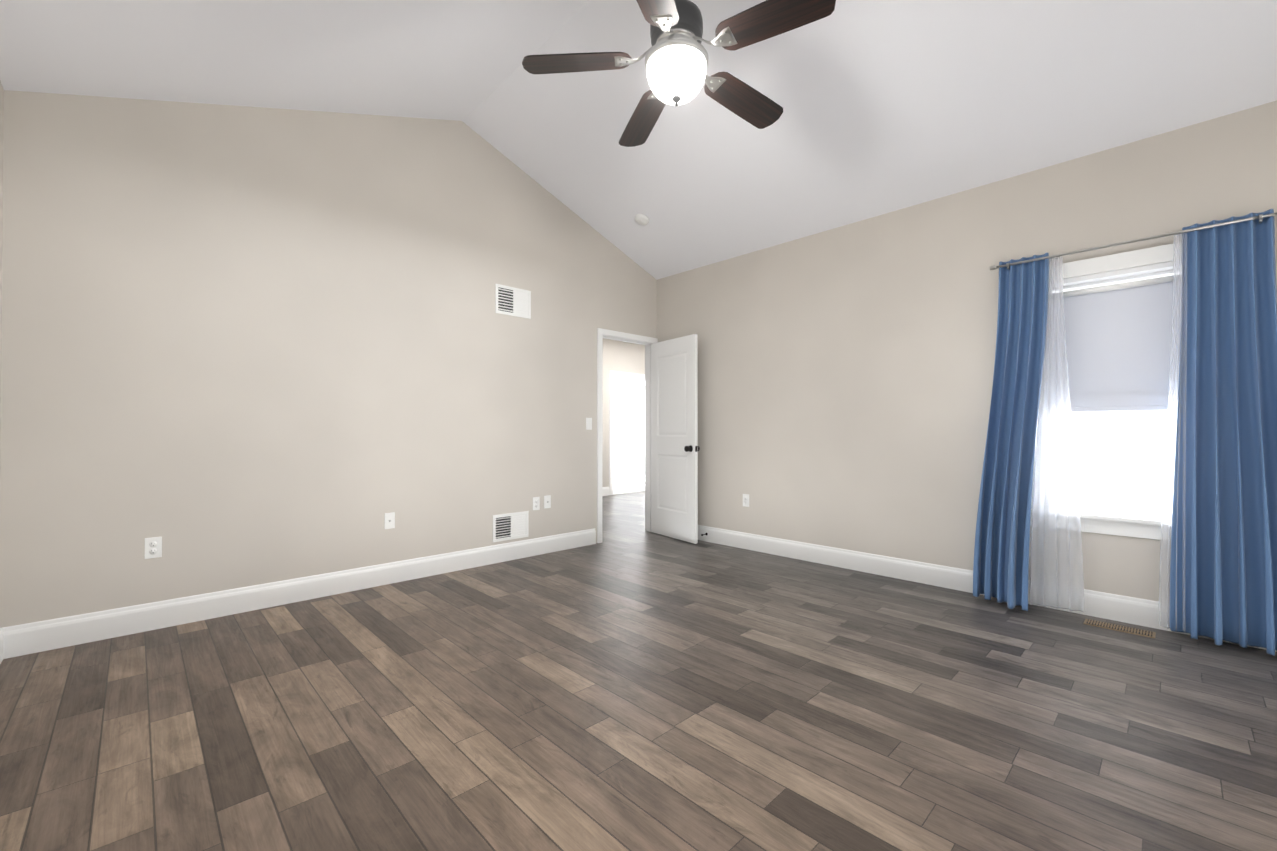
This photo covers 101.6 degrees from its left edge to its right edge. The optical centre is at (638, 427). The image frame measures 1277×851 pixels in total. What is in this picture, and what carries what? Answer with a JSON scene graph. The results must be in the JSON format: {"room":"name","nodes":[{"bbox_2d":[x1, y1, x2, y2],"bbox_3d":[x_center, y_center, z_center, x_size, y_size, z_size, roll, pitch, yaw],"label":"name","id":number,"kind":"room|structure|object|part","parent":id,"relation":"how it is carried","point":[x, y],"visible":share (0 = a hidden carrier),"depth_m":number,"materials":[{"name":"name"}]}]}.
{"room":"empty bedroom","nodes":[
{"label":"empty bedroom","id":0,"kind":"room"},
{"bbox_2d":[0,81,3,475],"bbox_3d":[-0.272,-0.305,-0.467,0.120,2.795,8.410,0,-1,-44],"label":"wall","id":1,"kind":"structure","parent":0,"point":[1,156],"depth_m":2.49,"materials":[{"name":"beige paint"}]},
{"bbox_2d":[0,627,7,663],"bbox_3d":[-0.224,1.018,-0.430,0.015,0.149,8.170,0,-1,-44],"label":"baseboard","id":2,"kind":"structure","parent":1,"relation":"attached to","point":[4,630],"depth_m":2.50,"materials":[{"name":"white wood"}]},
{"bbox_2d":[0,90,656,627],"bbox_3d":[-1.478,-0.654,4.138,4.550,3.560,0.120,0,-1,-44],"label":"wall","id":3,"kind":"structure","parent":0,"point":[244,346],"depth_m":3.26,"materials":[{"name":"beige paint"}]},
{"bbox_2d":[144,537,161,558],"bbox_3d":[-2.680,0.667,2.876,0.070,0.115,0.007,0,-1,-44],"label":"duplex electrical outlet","id":4,"kind":"object","parent":3,"relation":"attached to","point":[153,547],"visible":1,"depth_m":2.87,"materials":[{"name":"white plastic"}]},
{"bbox_2d":[8,528,595,657],"bbox_3d":[-1.732,1.049,3.786,3.653,0.149,0.015,0,-1,-44],"label":"baseboard","id":5,"kind":"structure","parent":3,"relation":"attached to","point":[33,637],"depth_m":3.18,"materials":[{"name":"white wood"}]},
{"bbox_2d":[384,512,394,528],"bbox_3d":[-1.784,0.673,3.737,0.070,0.115,0.016,0,-1,-44],"label":"outlet","id":6,"kind":"object","parent":3,"relation":"attached to","point":[389,521],"visible":1,"depth_m":3.74,"materials":[{"name":"white plastic"}]},
{"bbox_2d":[493,511,528,541],"bbox_3d":[-1.080,0.843,4.421,0.340,0.225,0.011,0,-1,-44],"label":"air vent","id":7,"kind":"object","parent":3,"relation":"in","point":[509,526],"visible":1,"depth_m":4.42,"materials":[{"name":"white metal"}]},
{"bbox_2d":[495,284,530,318],"bbox_3d":[-1.066,-1.072,4.449,0.340,0.245,0.011,0,-1,-44],"label":"air vent","id":8,"kind":"object","parent":3,"relation":"in","point":[512,301],"visible":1,"depth_m":4.45,"materials":[{"name":"white metal"}]},
{"bbox_2d":[533,497,539,509],"bbox_3d":[-0.903,0.675,4.597,0.070,0.115,0.007,0,-1,-44],"label":"duplex electrical outlet","id":9,"kind":"object","parent":3,"relation":"attached to","point":[536,503],"visible":1,"depth_m":4.59,"materials":[{"name":"white plastic"}]},
{"bbox_2d":[544,495,550,508],"bbox_3d":[-0.815,0.672,4.676,0.070,0.115,0.016,0,-1,-44],"label":"outlet","id":10,"kind":"object","parent":3,"relation":"attached to","point":[547,501],"visible":1,"depth_m":4.68,"materials":[{"name":"white plastic"}]},
{"bbox_2d":[586,418,591,429],"bbox_3d":[-0.474,-0.033,5.013,0.070,0.115,0.013,0,-1,-44],"label":"light switch","id":11,"kind":"object","parent":3,"relation":"attached to","point":[588,423],"visible":1,"depth_m":5.01,"materials":[{"name":"white plastic"}]},
{"bbox_2d":[597,328,657,542],"bbox_3d":[-0.146,0.085,5.423,0.839,2.102,0.156,0,-1,-44],"label":"door frame","id":12,"kind":"structure","parent":3,"relation":"attached to","point":[601,332],"depth_m":5.34,"materials":[{"name":"white wood"}]},
{"bbox_2d":[651,334,699,543],"bbox_3d":[0.351,0.114,5.329,0.169,2.025,0.733,0,-1,-35],"label":"door","id":13,"kind":"structure","parent":12,"relation":"attached to","point":[674,433],"depth_m":5.27,"materials":[{"name":"white wood"}]},
{"bbox_3d":[0.351,0.114,5.329,0.169,1.755,0.733,0,-1,-34],"label":"door hardware","id":14,"kind":"part","parent":13,"relation":"part of","materials":[{"name":"black metal"}]},
{"bbox_2d":[602,338,644,486],"bbox_3d":[-1.023,-0.215,8.445,6.240,2.745,0.120,0,-1,-44],"label":"wall","id":15,"kind":"structure","parent":0,"point":[622,356],"depth_m":8.90,"materials":[{"name":"beige paint"}]},
{"bbox_2d":[602,487,609,495],"bbox_3d":[-1.813,1.077,7.576,3.670,0.149,0.015,0,-1,-44],"label":"baseboard","id":16,"kind":"structure","parent":15,"relation":"attached to","point":[605,491],"depth_m":8.77,"materials":[{"name":"white wood"}]},
{"bbox_2d":[609,371,644,494],"bbox_3d":[0.168,0.106,9.570,1.940,2.120,0.118,0,-1,-44],"label":"door frame","id":17,"kind":"structure","parent":15,"relation":"attached to","point":[628,379],"depth_m":9.00,"materials":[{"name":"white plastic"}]},
{"bbox_2d":[616,434,644,486],"bbox_3d":[-0.332,0.715,10.082,3.600,1.150,1.280,0,-1,-44],"label":"balcony railing","id":18,"kind":"object","parent":15,"relation":"attached to","point":[630,477],"depth_m":10.91,"materials":[{"name":"white"}]},
{"bbox_2d":[0,491,1276,850],"bbox_3d":[1.850,1.172,3.513,8.720,0.100,11.190,0,-1,-44],"label":"floor","id":19,"kind":"structure","parent":0,"point":[644,691],"depth_m":1.96,"materials":[{"name":"brown wood"}]},
{"bbox_2d":[1083,619,1155,637],"bbox_3d":[2.664,1.113,2.888,0.110,0.007,0.290,0,-1,-44],"label":"floor vent","id":20,"kind":"object","parent":19,"relation":"in","point":[1135,631],"visible":1,"depth_m":2.87,"materials":[{"name":"brown metal"}]},
{"bbox_2d":[0,0,1276,279],"bbox_3d":[1.405,-2.108,1.171,4.790,0.935,8.410,0,-1,-44],"label":"ceiling","id":21,"kind":"structure","parent":0,"point":[888,106],"depth_m":3.02,"materials":[{"name":"white paint"}]},
{"bbox_2d":[635,214,648,224],"bbox_3d":[0.029,-1.880,4.729,0.136,0.042,0.136,0,-21,46],"label":"smoke detector","id":22,"kind":"object","parent":21,"relation":"attached to","point":[641,219],"visible":1,"depth_m":4.70,"materials":[{"name":"white plastic"}]},
{"bbox_2d":[522,0,835,146],"bbox_3d":[0.225,-2.002,2.504,1.393,0.927,1.402,0,-1,-44],"label":"ceiling fan","id":23,"kind":"object","parent":21,"relation":"hanging from","point":[676,59],"visible":1,"depth_m":2.42,"materials":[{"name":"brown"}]},
{"bbox_3d":[-0.225,-1.769,2.491,0.654,0.121,0.170,0,0,-1],"label":"blade","id":24,"kind":"part","parent":23,"relation":"part of","materials":[{"name":"brown wood"}]},
{"bbox_3d":[0.051,-1.766,2.882,0.170,0.121,0.654,0,0,-19],"label":"blade","id":25,"kind":"part","parent":23,"relation":"part of","materials":[{"name":"brown wood"}]},
{"bbox_3d":[0.061,-1.772,2.108,0.170,0.121,0.654,0,0,17],"label":"blade","id":26,"kind":"part","parent":23,"relation":"part of","materials":[{"name":"brown wood"}]},
{"bbox_3d":[0.182,-1.654,2.496,0.288,0.156,0.288,0,-1,-44],"label":"light globe","id":27,"kind":"part","parent":23,"relation":"part of","materials":[{"name":"white glass"}]},
{"bbox_3d":[0.509,-1.767,2.740,0.654,0.121,0.170,0,-1,-37],"label":"blade","id":28,"kind":"part","parent":23,"relation":"part of","materials":[{"name":"brown wood"}]},
{"bbox_3d":[0.515,-1.771,2.261,0.654,0.121,0.170,0,-1,35],"label":"blade","id":29,"kind":"part","parent":23,"relation":"part of","materials":[{"name":"brown wood"}]},
{"bbox_2d":[657,101,1276,602],"bbox_3d":[3.083,-0.281,2.782,0.120,2.795,8.410,0,-1,-44],"label":"wall","id":30,"kind":"structure","parent":0,"point":[845,381],"depth_m":3.84,"materials":[{"name":"beige paint"}]},
{"bbox_2d":[743,494,748,506],"bbox_3d":[0.998,0.681,4.837,0.007,0.115,0.070,0,-1,-44],"label":"duplex electrical outlet","id":31,"kind":"object","parent":30,"relation":"attached to","point":[745,500],"visible":1,"depth_m":4.83,"materials":[{"name":"white plastic"}]},
{"bbox_2d":[698,525,1276,651],"bbox_3d":[3.035,1.041,2.726,0.015,0.149,8.170,0,-1,-44],"label":"baseboard","id":32,"kind":"structure","parent":30,"relation":"attached to","point":[1132,610],"depth_m":3.74,"materials":[{"name":"white wood"}]},
{"bbox_2d":[1030,242,1181,540],"bbox_3d":[2.802,-0.189,3.032,0.175,1.627,1.000,0,-1,-44],"label":"window unit","id":33,"kind":"structure","parent":30,"relation":"in","point":[1118,339],"depth_m":3.05,"materials":[{"name":"white glass"}]},
{"bbox_2d":[1044,274,1181,411],"bbox_3d":[2.800,-0.467,3.032,0.039,0.743,0.712,0,-1,-44],"label":"roller shade","id":34,"kind":"object","parent":33,"relation":"attached to","point":[1118,339],"depth_m":3.05,"materials":[{"name":"white fabric"}]},
{"bbox_2d":[973,209,1276,655],"bbox_3d":[2.651,0.012,2.928,0.295,2.166,1.334,0,-1,-44],"label":"curtains","id":35,"kind":"object","parent":30,"relation":"hanging from","point":[1222,568],"visible":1,"depth_m":2.73,"materials":[{"name":"blue fabric"}]},
{"bbox_3d":[2.747,-1.032,2.977,0.100,0.070,1.234,0,-1,-44],"label":"rod","id":36,"kind":"part","parent":35,"relation":"part of","materials":[{"name":"silver metal"}]},
{"label":"outside","id":37,"kind":"structure","parent":0,"visible":0},
{"bbox_2d":[616,383,644,483],"bbox_3d":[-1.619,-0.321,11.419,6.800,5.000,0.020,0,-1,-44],"label":"slider","id":38,"kind":"object","parent":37,"point":[629,410],"depth_m":12.79,"materials":[{"name":"white"}]},
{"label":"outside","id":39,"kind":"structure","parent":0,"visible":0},
{"bbox_2d":[1053,273,1180,505],"bbox_3d":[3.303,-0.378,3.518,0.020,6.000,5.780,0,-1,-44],"label":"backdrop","id":40,"kind":"structure","parent":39,"point":[1113,478],"depth_m":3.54,"materials":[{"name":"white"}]}
]}

